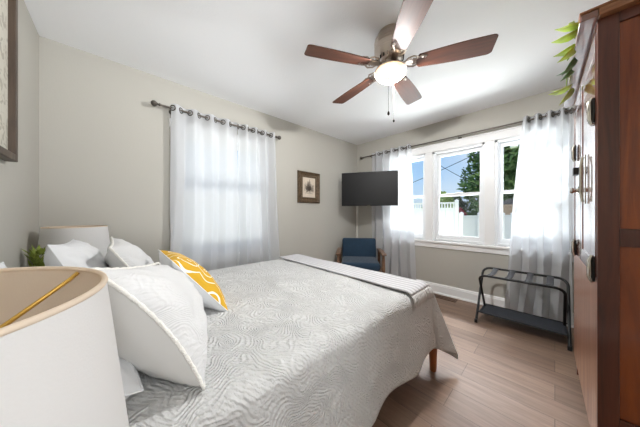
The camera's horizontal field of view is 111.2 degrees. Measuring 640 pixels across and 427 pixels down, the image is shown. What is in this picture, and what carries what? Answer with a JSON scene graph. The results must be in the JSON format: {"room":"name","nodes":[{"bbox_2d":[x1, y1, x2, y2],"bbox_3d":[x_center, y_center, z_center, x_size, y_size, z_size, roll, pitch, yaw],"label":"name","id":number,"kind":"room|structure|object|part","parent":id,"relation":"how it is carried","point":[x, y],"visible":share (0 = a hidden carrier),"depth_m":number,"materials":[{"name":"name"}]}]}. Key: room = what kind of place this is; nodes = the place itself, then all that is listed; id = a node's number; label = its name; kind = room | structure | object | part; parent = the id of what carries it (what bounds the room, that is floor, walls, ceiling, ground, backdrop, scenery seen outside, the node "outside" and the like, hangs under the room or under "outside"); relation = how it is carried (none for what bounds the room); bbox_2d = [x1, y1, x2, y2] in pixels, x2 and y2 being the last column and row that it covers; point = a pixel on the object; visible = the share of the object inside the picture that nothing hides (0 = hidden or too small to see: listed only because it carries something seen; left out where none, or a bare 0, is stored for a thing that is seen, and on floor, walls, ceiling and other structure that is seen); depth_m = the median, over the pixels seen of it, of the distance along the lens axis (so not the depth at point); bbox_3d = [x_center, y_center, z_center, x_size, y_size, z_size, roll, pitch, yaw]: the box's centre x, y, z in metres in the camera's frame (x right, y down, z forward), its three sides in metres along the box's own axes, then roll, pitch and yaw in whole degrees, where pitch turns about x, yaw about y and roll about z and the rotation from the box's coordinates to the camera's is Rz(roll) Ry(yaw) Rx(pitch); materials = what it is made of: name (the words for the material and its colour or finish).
{"room":"bedroom","nodes":[
{"label":"bedroom","id":0,"kind":"room"},
{"bbox_2d":[0,0,38,267],"bbox_3d":[-0.975,-0.080,0.342,0.140,2.440,3.590,0,0,-43],"label":"wall","id":1,"kind":"structure","parent":0,"point":[19,181],"depth_m":1.34,"materials":[{"name":"grey paint"}]},
{"bbox_2d":[0,0,17,161],"bbox_3d":[-1.103,-0.728,0.612,0.042,0.930,1.374,0,0,-43],"label":"framed picture","id":2,"kind":"object","parent":1,"relation":"attached to","point":[8,8],"visible":1,"depth_m":1.09},
{"bbox_2d":[0,0,7,149],"bbox_3d":[-1.111,-0.728,0.605,0.016,0.870,1.320,0,0,-43],"label":"print","id":3,"kind":"object","parent":2,"relation":"attached to","point":[3,3],"depth_m":1.05},
{"bbox_2d":[39,36,356,262],"bbox_3d":[-0.670,-0.080,2.985,3.910,2.440,0.140,0,0,-43],"label":"wall","id":4,"kind":"structure","parent":0,"point":[104,148],"depth_m":1.95,"materials":[{"name":"grey paint"}]},
{"bbox_2d":[169,118,239,253],"bbox_3d":[-1.053,-0.190,2.522,1.160,1.480,0.075,0,0,-43],"label":"trim","id":5,"kind":"structure","parent":4,"relation":"attached to","point":[169,118],"depth_m":2.13,"materials":[{"name":"white paint"}]},
{"bbox_2d":[151,100,280,139],"bbox_3d":[-1.044,-1.001,2.468,1.380,0.060,0.106,0,0,-43],"label":"curtain rod","id":6,"kind":"object","parent":4,"relation":"attached to","point":[153,102],"visible":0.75,"depth_m":2.24,"materials":[{"name":"grey metal"}]},
{"bbox_2d":[170,104,237,270],"bbox_3d":[-1.187,0.033,2.299,0.661,2.155,0.069,0,0,-43],"label":"curtain","id":7,"kind":"object","parent":6,"relation":"hanging from","point":[203,151],"visible":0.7,"depth_m":2.30,"materials":[{"name":"sheer white fabric"}]},
{"bbox_2d":[237,123,279,265],"bbox_3d":[-0.743,0.033,2.718,0.580,2.155,0.075,0,0,-43],"label":"curtain","id":8,"kind":"object","parent":6,"relation":"hanging from","point":[258,235],"visible":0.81,"depth_m":2.67,"materials":[{"name":"grey sheer fabric"}]},
{"bbox_2d":[297,170,319,202],"bbox_3d":[-0.161,-0.395,3.335,0.430,0.470,0.042,0,0,-43],"label":"framed picture","id":9,"kind":"object","parent":4,"relation":"attached to","point":[308,183],"visible":1,"depth_m":3.32,"materials":[{"name":"brown wood"}]},
{"bbox_2d":[303,177,314,197],"bbox_3d":[-0.167,-0.395,3.342,0.240,0.296,0.004,0,0,-43],"label":"print","id":10,"kind":"object","parent":9,"relation":"attached to","point":[308,182],"depth_m":3.34,"materials":[{"name":"brown paper"}]},
{"bbox_2d":[356,206,357,237],"bbox_3d":[0.704,0.360,4.146,0.033,1.280,0.033,0,0,-43],"label":"trim","id":11,"kind":"structure","parent":4,"relation":"attached to","point":[356,206],"depth_m":4.13,"materials":[{"name":"white plastic"}]},
{"bbox_2d":[342,170,397,205],"bbox_3d":[0.794,-0.380,3.608,0.906,0.524,0.494,0,0,17],"label":"television","id":12,"kind":"object","parent":4,"relation":"attached to","point":[376,188],"visible":1,"depth_m":3.36,"materials":[{"name":"black plastic"},{"name":"glass"}]},
{"bbox_2d":[24,0,610,144],"bbox_3d":[1.246,-1.360,0.827,4.050,0.120,5.910,0,0,-43],"label":"ceiling","id":13,"kind":"structure","parent":0,"point":[250,54],"depth_m":1.73,"materials":[{"name":"white paint"}]},
{"bbox_2d":[304,0,498,121],"bbox_3d":[0.511,-0.984,1.613,1.198,0.630,1.201,0,0,-43],"label":"ceiling fan","id":14,"kind":"object","parent":13,"relation":"hanging from","point":[392,41],"visible":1,"depth_m":1.48,"materials":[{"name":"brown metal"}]},
{"bbox_3d":[0.126,-1.058,1.475,0.450,0.035,0.138,0,0,-15],"label":"blade","id":15,"kind":"part","parent":14,"relation":"part of","materials":[{"name":"brown wood"}]},
{"bbox_3d":[0.289,-1.058,1.912,0.138,0.035,0.450,0,0,-34],"label":"blade","id":16,"kind":"part","parent":14,"relation":"part of","materials":[{"name":"brown wood"}]},
{"bbox_3d":[0.468,-0.868,1.496,0.002,0.335,0.002,0,0,-43],"label":"pull chain","id":17,"kind":"part","parent":14,"relation":"part of","materials":[{"name":"grey metal"}]},
{"bbox_3d":[0.508,-0.994,1.581,0.212,0.068,0.212,0,0,-43],"label":"lamp shade","id":18,"kind":"part","parent":14,"relation":"part of","materials":[{"name":"beige glass"}]},
{"bbox_3d":[0.755,-1.058,1.892,0.138,0.035,0.450,0,0,38],"label":"blade","id":19,"kind":"part","parent":14,"relation":"part of","materials":[{"name":"brown wood"}]},
{"bbox_3d":[0.491,-1.058,1.185,0.138,0.035,0.450,0,0,2],"label":"blade","id":20,"kind":"part","parent":14,"relation":"part of","materials":[{"name":"brown wood"}]},
{"bbox_3d":[0.880,-1.058,1.442,0.450,0.035,0.138,0,0,20],"label":"blade","id":21,"kind":"part","parent":14,"relation":"part of","materials":[{"name":"brown wood"}]},
{"bbox_2d":[357,86,574,312],"bbox_3d":[1.916,-0.080,2.942,0.185,2.440,3.450,0,0,-43],"label":"wall","id":22,"kind":"structure","parent":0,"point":[461,269],"depth_m":2.88,"materials":[{"name":"grey paint"}]},
{"bbox_2d":[411,154,424,239],"bbox_3d":[1.418,-0.250,3.524,0.160,1.280,0.620,0,0,-43],"label":"window","id":23,"kind":"structure","parent":22,"relation":"attached to","point":[418,157],"depth_m":3.33,"materials":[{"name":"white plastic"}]},
{"bbox_3d":[1.430,-0.551,3.535,0.033,0.618,0.560,0,0,-43],"label":"sash","id":24,"kind":"part","parent":23,"relation":"part of","materials":[{"name":"white plastic"}]},
{"bbox_3d":[1.400,0.038,3.507,0.045,0.644,0.560,0,0,-43],"label":"sash","id":25,"kind":"part","parent":23,"relation":"part of","materials":[{"name":"white plastic"}]},
{"bbox_2d":[433,142,484,244],"bbox_3d":[1.902,-0.250,3.004,0.160,1.280,0.620,0,0,-43],"label":"window","id":26,"kind":"structure","parent":22,"relation":"attached to","point":[480,147],"depth_m":2.98,"materials":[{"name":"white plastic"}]},
{"bbox_3d":[1.914,-0.551,3.015,0.033,0.618,0.560,0,0,-43],"label":"sash","id":27,"kind":"part","parent":26,"relation":"part of","materials":[{"name":"white plastic"}]},
{"bbox_3d":[1.884,0.038,2.988,0.045,0.644,0.560,0,0,-43],"label":"sash","id":28,"kind":"part","parent":26,"relation":"part of","materials":[{"name":"white plastic"}]},
{"bbox_2d":[360,109,572,158],"bbox_3d":[1.665,-1.011,3.063,0.106,0.060,2.670,0,0,-43],"label":"curtain rod","id":29,"kind":"object","parent":22,"relation":"attached to","point":[571,109],"visible":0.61,"depth_m":2.75,"materials":[{"name":"grey metal"}]},
{"bbox_2d":[372,144,415,279],"bbox_3d":[1.160,0.028,3.556,0.099,2.165,0.781,0,0,-43],"label":"curtain","id":30,"kind":"object","parent":29,"relation":"hanging from","point":[394,223],"visible":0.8,"depth_m":3.50,"materials":[{"name":"grey sheer fabric"}]},
{"bbox_2d":[504,106,573,324],"bbox_3d":[2.306,0.020,2.337,0.104,2.150,0.528,0,0,-43],"label":"curtain","id":31,"kind":"object","parent":29,"relation":"hanging from","point":[542,212],"visible":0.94,"depth_m":2.29,"materials":[{"name":"sheer white fabric"}]},
{"bbox_2d":[416,279,573,327],"bbox_3d":[1.823,1.070,2.951,0.028,0.140,3.310,0,0,-43],"label":"baseboard","id":32,"kind":"structure","parent":22,"relation":"attached to","point":[453,292],"depth_m":2.87,"materials":[{"name":"white paint"}]},
{"bbox_2d":[495,135,520,246],"bbox_3d":[2.386,-0.250,2.485,0.160,1.280,0.620,0,0,-43],"label":"window","id":33,"kind":"structure","parent":22,"relation":"attached to","point":[499,144],"depth_m":2.65,"materials":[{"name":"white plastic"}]},
{"bbox_3d":[2.368,0.038,2.468,0.045,0.644,0.560,0,0,-43],"label":"sash","id":34,"kind":"part","parent":33,"relation":"part of","materials":[{"name":"white plastic"}]},
{"bbox_3d":[2.398,-0.551,2.496,0.033,0.618,0.560,0,0,-43],"label":"sash","id":35,"kind":"part","parent":33,"relation":"part of","materials":[{"name":"white plastic"}]},
{"bbox_2d":[372,293,589,426],"bbox_3d":[1.246,1.200,0.827,4.050,0.120,5.910,0,0,-43],"label":"floor","id":36,"kind":"structure","parent":0,"point":[505,373],"depth_m":1.47,"materials":[{"name":"brown wood"}]},
{"bbox_2d":[336,238,386,272],"bbox_3d":[0.634,0.780,3.494,0.722,0.726,0.703,0,0,8],"label":"armchair","id":37,"kind":"object","parent":36,"relation":"on","point":[356,252],"visible":0.67,"depth_m":3.64,"materials":[{"name":"blue fabric"}]},
{"bbox_3d":[0.302,0.592,3.487,0.067,0.043,0.600,0,0,8],"label":"armrest","id":38,"kind":"part","parent":37,"relation":"part of","materials":[{"name":"brown wood"}]},
{"bbox_3d":[0.664,0.625,3.721,0.562,0.415,0.192,0,0,8],"label":"backrest","id":39,"kind":"part","parent":37,"relation":"part of","materials":[{"name":"blue fabric"}]},
{"bbox_3d":[0.625,0.776,3.434,0.562,0.123,0.560,0,0,8],"label":"seat","id":40,"kind":"part","parent":37,"relation":"part of","materials":[{"name":"blue fabric"}]},
{"bbox_3d":[0.951,0.592,3.400,0.067,0.043,0.600,0,0,8],"label":"armrest","id":41,"kind":"part","parent":37,"relation":"part of","materials":[{"name":"brown wood"}]},
{"bbox_3d":[0.918,0.869,3.154,0.046,0.545,0.070,0,0,8],"label":"leg","id":42,"kind":"part","parent":37,"relation":"part of","materials":[{"name":"brown wood"}]},
{"bbox_2d":[429,348,436,371],"bbox_3d":[-0.446,0.839,1.461,2.100,0.603,1.595,0,0,-43],"label":"bed","id":43,"kind":"object","parent":36,"relation":"on","point":[433,353],"visible":0.04,"depth_m":1.57,"materials":[{"name":"brown wood"}]},
{"bbox_2d":[125,259,457,426],"bbox_3d":[-0.391,0.780,1.530,2.120,0.557,1.824,0,0,-43],"label":"coverlet","id":44,"kind":"object","parent":43,"relation":"on","point":[295,344],"visible":0.66,"depth_m":0.95,"materials":[{"name":"grey fabric"}]},
{"bbox_2d":[0,262,6,267],"bbox_3d":[-0.907,0.340,0.604,0.171,0.330,0.625,0,0,-43],"label":"pillow","id":45,"kind":"object","parent":44,"relation":"on","point":[2,265],"visible":0.02,"depth_m":0.78,"materials":[{"name":"white fabric"}]},
{"bbox_2d":[44,239,108,267],"bbox_3d":[-1.229,0.325,1.151,0.245,0.400,0.611,0,0,-39],"label":"pillow","id":46,"kind":"object","parent":44,"relation":"on","point":[74,253],"visible":0.38,"depth_m":0.98,"materials":[{"name":"white fabric"}]},
{"bbox_3d":[-1.244,0.325,1.137,0.209,0.395,0.620,0,0,-43],"label":"panel","id":47,"kind":"part","parent":46,"relation":"part of","materials":[{"name":"white fabric"}]},
{"bbox_2d":[104,237,153,267],"bbox_3d":[-1.125,0.340,1.343,0.280,0.366,0.636,0,0,-43],"label":"pillow sham","id":48,"kind":"object","parent":44,"relation":"on","point":[120,253],"visible":0.48,"depth_m":1.14,"materials":[{"name":"white fabric"}]},
{"bbox_3d":[-1.136,0.340,1.334,0.245,0.356,0.620,0,0,-43],"label":"panel","id":49,"kind":"part","parent":48,"relation":"part of","materials":[{"name":"white fabric"}]},
{"bbox_3d":[-1.127,0.340,1.341,0.233,0.366,0.627,0,0,-43],"label":"trim","id":50,"kind":"part","parent":48,"relation":"part of","materials":[{"name":"white fabric"}]},
{"bbox_2d":[119,358,143,398],"bbox_3d":[-0.820,0.439,0.644,0.424,0.168,0.643,0,0,-43],"label":"pillow","id":51,"kind":"object","parent":44,"relation":"on","point":[132,384],"visible":0.05,"depth_m":0.57,"materials":[{"name":"white fabric"}]},
{"bbox_2d":[92,262,207,389],"bbox_3d":[-0.593,0.321,0.814,0.303,0.392,0.619,0,0,-30],"label":"pillow sham","id":52,"kind":"object","parent":44,"relation":"on","point":[159,316],"visible":0.89,"depth_m":0.61,"materials":[{"name":"white fabric"}]},
{"bbox_3d":[-0.608,0.323,0.804,0.270,0.389,0.600,0,0,-33],"label":"panel","id":53,"kind":"part","parent":52,"relation":"part of","materials":[{"name":"white fabric"}]},
{"bbox_2d":[158,249,227,310],"bbox_3d":[-0.708,0.362,1.206,0.264,0.307,0.424,0,0,-43],"label":"throw pillow","id":54,"kind":"object","parent":44,"relation":"on","point":[205,284],"visible":0.73,"depth_m":1.10,"materials":[{"name":"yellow fabric"}]},
{"bbox_2d":[279,254,433,307],"bbox_3d":[0.167,0.541,2.007,0.304,0.114,1.547,0,0,-43],"label":"throw blanket","id":55,"kind":"object","parent":44,"relation":"on","point":[415,289],"visible":1,"depth_m":1.68,"materials":[{"name":"grey fabric"}]},
{"bbox_2d":[434,294,456,301],"bbox_3d":[1.670,1.137,2.952,0.110,0.006,0.300,0,0,-43],"label":"floor vent","id":56,"kind":"object","parent":36,"relation":"in","point":[436,295],"visible":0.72,"depth_m":2.93,"materials":[{"name":"brown metal"}]},
{"bbox_2d":[474,267,571,350],"bbox_3d":[1.992,0.878,2.186,0.394,0.538,0.678,0,0,-43],"label":"luggage rack","id":57,"kind":"object","parent":36,"relation":"on","point":[562,328],"visible":1,"depth_m":2.12,"materials":[{"name":"black metal"}]},
{"bbox_3d":[1.995,0.888,2.188,0.376,0.518,0.627,0,0,-43],"label":"frame","id":58,"kind":"part","parent":57,"relation":"part of","materials":[{"name":"black metal"}]},
{"bbox_2d":[479,304,566,334],"bbox_3d":[1.994,1.042,2.187,0.301,0.019,0.630,0,0,-43],"label":"shelf","id":59,"kind":"object","parent":57,"relation":"attached to","point":[543,323],"depth_m":2.16,"materials":[{"name":"grey fabric"}]},
{"bbox_3d":[1.994,1.035,2.187,0.314,0.014,0.650,0,0,-43],"label":"shelf rail","id":60,"kind":"part","parent":57,"relation":"part of","materials":[{"name":"black metal"}]},
{"bbox_2d":[563,0,639,426],"bbox_3d":[1.655,0.153,1.083,1.064,1.973,0.560,0,0,-44],"label":"tall cabinet","id":61,"kind":"object","parent":36,"relation":"on","point":[605,79],"visible":1,"depth_m":0.88,"materials":[{"name":"brown wood"}]},
{"bbox_2d":[549,21,577,104],"bbox_3d":[1.400,-0.830,1.168,0.693,0.253,0.259,0,0,-43],"label":"potted plant","id":62,"kind":"object","parent":61,"relation":"on","point":[570,51],"visible":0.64,"depth_m":1.10,"materials":[{"name":"green plant"}]},
{"bbox_3d":[1.551,-0.140,1.335,0.048,0.048,0.040,0,0,-44],"label":"knob","id":63,"kind":"part","parent":61,"relation":"part of","materials":[{"name":"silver metal"}]},
{"bbox_3d":[1.692,-0.242,1.438,0.435,1.025,0.004,0,0,-44],"label":"door","id":64,"kind":"part","parent":61,"relation":"part of","materials":[{"name":"white wood"}]},
{"bbox_3d":[1.690,-0.242,1.441,0.435,1.025,0.003,0,0,-44],"label":"door frame","id":65,"kind":"part","parent":61,"relation":"part of","materials":[{"name":"white wood"}]},
{"bbox_3d":[1.478,-0.808,1.267,1.060,0.026,0.050,0,0,-44],"label":"crown","id":66,"kind":"part","parent":61,"relation":"part of","materials":[{"name":"brown wood"}]},
{"bbox_3d":[1.355,-0.175,1.131,0.035,0.250,0.023,0,0,-44],"label":"latch plate","id":67,"kind":"part","parent":61,"relation":"part of","materials":[{"name":"silver metal"}]},
{"bbox_3d":[1.512,0.113,1.247,0.980,1.815,0.018,0,0,-44],"label":"frame","id":68,"kind":"part","parent":61,"relation":"part of","materials":[{"name":"white wood"}]},
{"bbox_3d":[1.342,-0.242,1.101,0.517,1.025,0.003,0,0,-44],"label":"door frame","id":69,"kind":"part","parent":61,"relation":"part of","materials":[{"name":"white wood"}]},
{"bbox_3d":[1.345,-0.242,1.098,0.517,1.025,0.004,0,0,-44],"label":"door","id":70,"kind":"part","parent":61,"relation":"part of","materials":[{"name":"white wood"}]},
{"bbox_3d":[1.321,0.172,0.728,0.022,1.935,0.500,0,0,-44],"label":"frame","id":71,"kind":"part","parent":61,"relation":"part of","materials":[{"name":"brown wood"}]},
{"bbox_3d":[1.324,0.470,0.730,0.008,0.680,0.390,0,0,-44],"label":"panel","id":72,"kind":"part","parent":61,"relation":"part of","materials":[{"name":"brown wood"}]},
{"bbox_3d":[1.324,-0.347,0.730,0.008,0.815,0.390,0,0,-44],"label":"panel","id":73,"kind":"part","parent":61,"relation":"part of","materials":[{"name":"brown wood"}]},
{"bbox_3d":[-0.383,0.850,0.115,0.407,0.580,0.370,0,0,-43],"label":"nightstand","id":74,"kind":"object","parent":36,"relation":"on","visible":0},
{"bbox_2d":[0,266,128,426],"bbox_3d":[-0.376,0.318,0.145,0.395,0.485,0.395,0,0,-43],"label":"table lamp","id":75,"kind":"object","parent":74,"relation":"on","point":[60,365],"visible":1,"depth_m":0.19,"materials":[{"name":"white fabric"}]},
{"bbox_3d":[-1.760,0.850,1.592,0.407,0.580,0.330,0,0,-43],"label":"nightstand","id":76,"kind":"object","parent":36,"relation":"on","visible":0},
{"bbox_2d":[22,244,45,266],"bbox_3d":[-1.703,0.372,1.323,0.113,0.377,0.102,0,0,-5],"label":"potted plant","id":77,"kind":"object","parent":76,"relation":"on","point":[37,261],"visible":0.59,"depth_m":1.31,"materials":[{"name":"green plant"}]},
{"bbox_2d":[37,225,109,261],"bbox_3d":[-1.742,0.326,1.568,0.375,0.468,0.375,0,0,-43],"label":"table lamp","id":78,"kind":"object","parent":76,"relation":"on","point":[97,236],"visible":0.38,"depth_m":1.47,"materials":[{"name":"white fabric"}]},
{"label":"outside","id":79,"kind":"structure","parent":0,"visible":0},
{"bbox_3d":[11.217,1.790,17.297,80.000,0.100,70.000,0,0,-43],"label":"lawn","id":80,"kind":"structure","parent":79,"visible":0},
{"bbox_2d":[413,199,458,235],"bbox_3d":[3.440,0.595,9.874,4.857,2.290,0.181,0,0,41],"label":"vinyl fence","id":81,"kind":"object","parent":80,"relation":"on","point":[452,214],"visible":0.19,"depth_m":8.56,"materials":[{"name":"white plastic"}]},
{"bbox_3d":[5.209,0.595,8.344,0.161,2.290,0.161,0,0,14],"label":"post","id":82,"kind":"part","parent":81,"relation":"part of","materials":[{"name":"white plastic"}]},
{"bbox_2d":[421,191,454,223],"bbox_3d":[15.791,-0.652,28.764,4.740,4.796,4.051,0,0,-43],"label":"tree","id":83,"kind":"object","parent":80,"relation":"on","point":[442,199],"visible":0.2,"depth_m":27.48,"materials":[{"name":"green plant"}]},
{"bbox_2d":[451,196,469,211],"bbox_3d":[19.580,-0.619,31.491,4.083,4.731,3.577,0,0,-43],"label":"tree","id":84,"kind":"object","parent":80,"relation":"on","point":[462,204],"visible":0.12,"depth_m":31.19,"materials":[{"name":"green plant"}]},
{"bbox_2d":[459,207,467,215],"bbox_3d":[9.655,0.599,15.339,1.472,2.290,1.359,0,0,-43],"label":"shrub","id":85,"kind":"object","parent":80,"relation":"on","point":[460,208],"visible":0.05,"depth_m":14.84,"materials":[{"name":"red plant"}]},
{"bbox_2d":[466,202,478,214],"bbox_3d":[12.047,0.417,16.517,2.429,2.652,2.370,0,0,-43],"label":"shrub","id":86,"kind":"object","parent":80,"relation":"on","point":[473,211],"visible":0.13,"depth_m":16.29,"materials":[{"name":"green plant"}]},
{"bbox_2d":[459,212,511,238],"bbox_3d":[10.384,0.835,12.398,13.109,1.810,0.183,0,0,-39],"label":"vinyl fence","id":87,"kind":"object","parent":80,"relation":"on","point":[469,224],"visible":0.22,"depth_m":9.15,"materials":[{"name":"white plastic"}]},
{"bbox_3d":[5.371,0.835,8.317,0.161,1.810,0.161,0,0,24],"label":"post","id":88,"kind":"part","parent":87,"relation":"part of","materials":[{"name":"white plastic"}]},
{"bbox_3d":[6.206,0.885,8.997,2.035,1.610,0.060,0,0,-39],"label":"panel","id":89,"kind":"part","parent":87,"relation":"part of","materials":[{"name":"white plastic"}]},
{"bbox_3d":[10.384,0.835,12.398,0.161,1.810,0.161,0,0,24],"label":"post","id":90,"kind":"part","parent":87,"relation":"part of","materials":[{"name":"white plastic"}]},
{"bbox_3d":[11.220,0.885,13.078,2.035,1.610,0.060,0,0,-39],"label":"panel","id":91,"kind":"part","parent":87,"relation":"part of","materials":[{"name":"white plastic"}]},
{"bbox_2d":[457,144,518,208],"bbox_3d":[21.607,-6.702,24.449,10.792,16.889,8.271,0,0,28],"label":"tree","id":92,"kind":"object","parent":80,"relation":"on","point":[510,155],"visible":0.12,"depth_m":24.63,"materials":[{"name":"green plant"}]},
{"bbox_2d":[478,204,512,214],"bbox_3d":[16.493,0.490,17.841,0.060,2.500,6.000,0,0,-43],"label":"wooden fence","id":93,"kind":"object","parent":80,"relation":"on","point":[507,209],"visible":0.07,"depth_m":18.48,"materials":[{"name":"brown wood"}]},
{"bbox_2d":[503,198,512,204],"bbox_3d":[18.237,0.190,20.766,3.400,3.100,3.700,0,0,-43],"label":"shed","id":94,"kind":"object","parent":80,"relation":"on","point":[506,202],"visible":0.04,"depth_m":19.72,"materials":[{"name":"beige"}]},
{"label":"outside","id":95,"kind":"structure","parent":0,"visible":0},
{"bbox_2d":[415,152,511,200],"bbox_3d":[7.828,-3.109,11.400,3.024,5.322,12.010,0,0,-43],"label":"power lines","id":96,"kind":"object","parent":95,"point":[478,152],"visible":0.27,"depth_m":11.52,"materials":[{"name":"black metal"}]}
]}

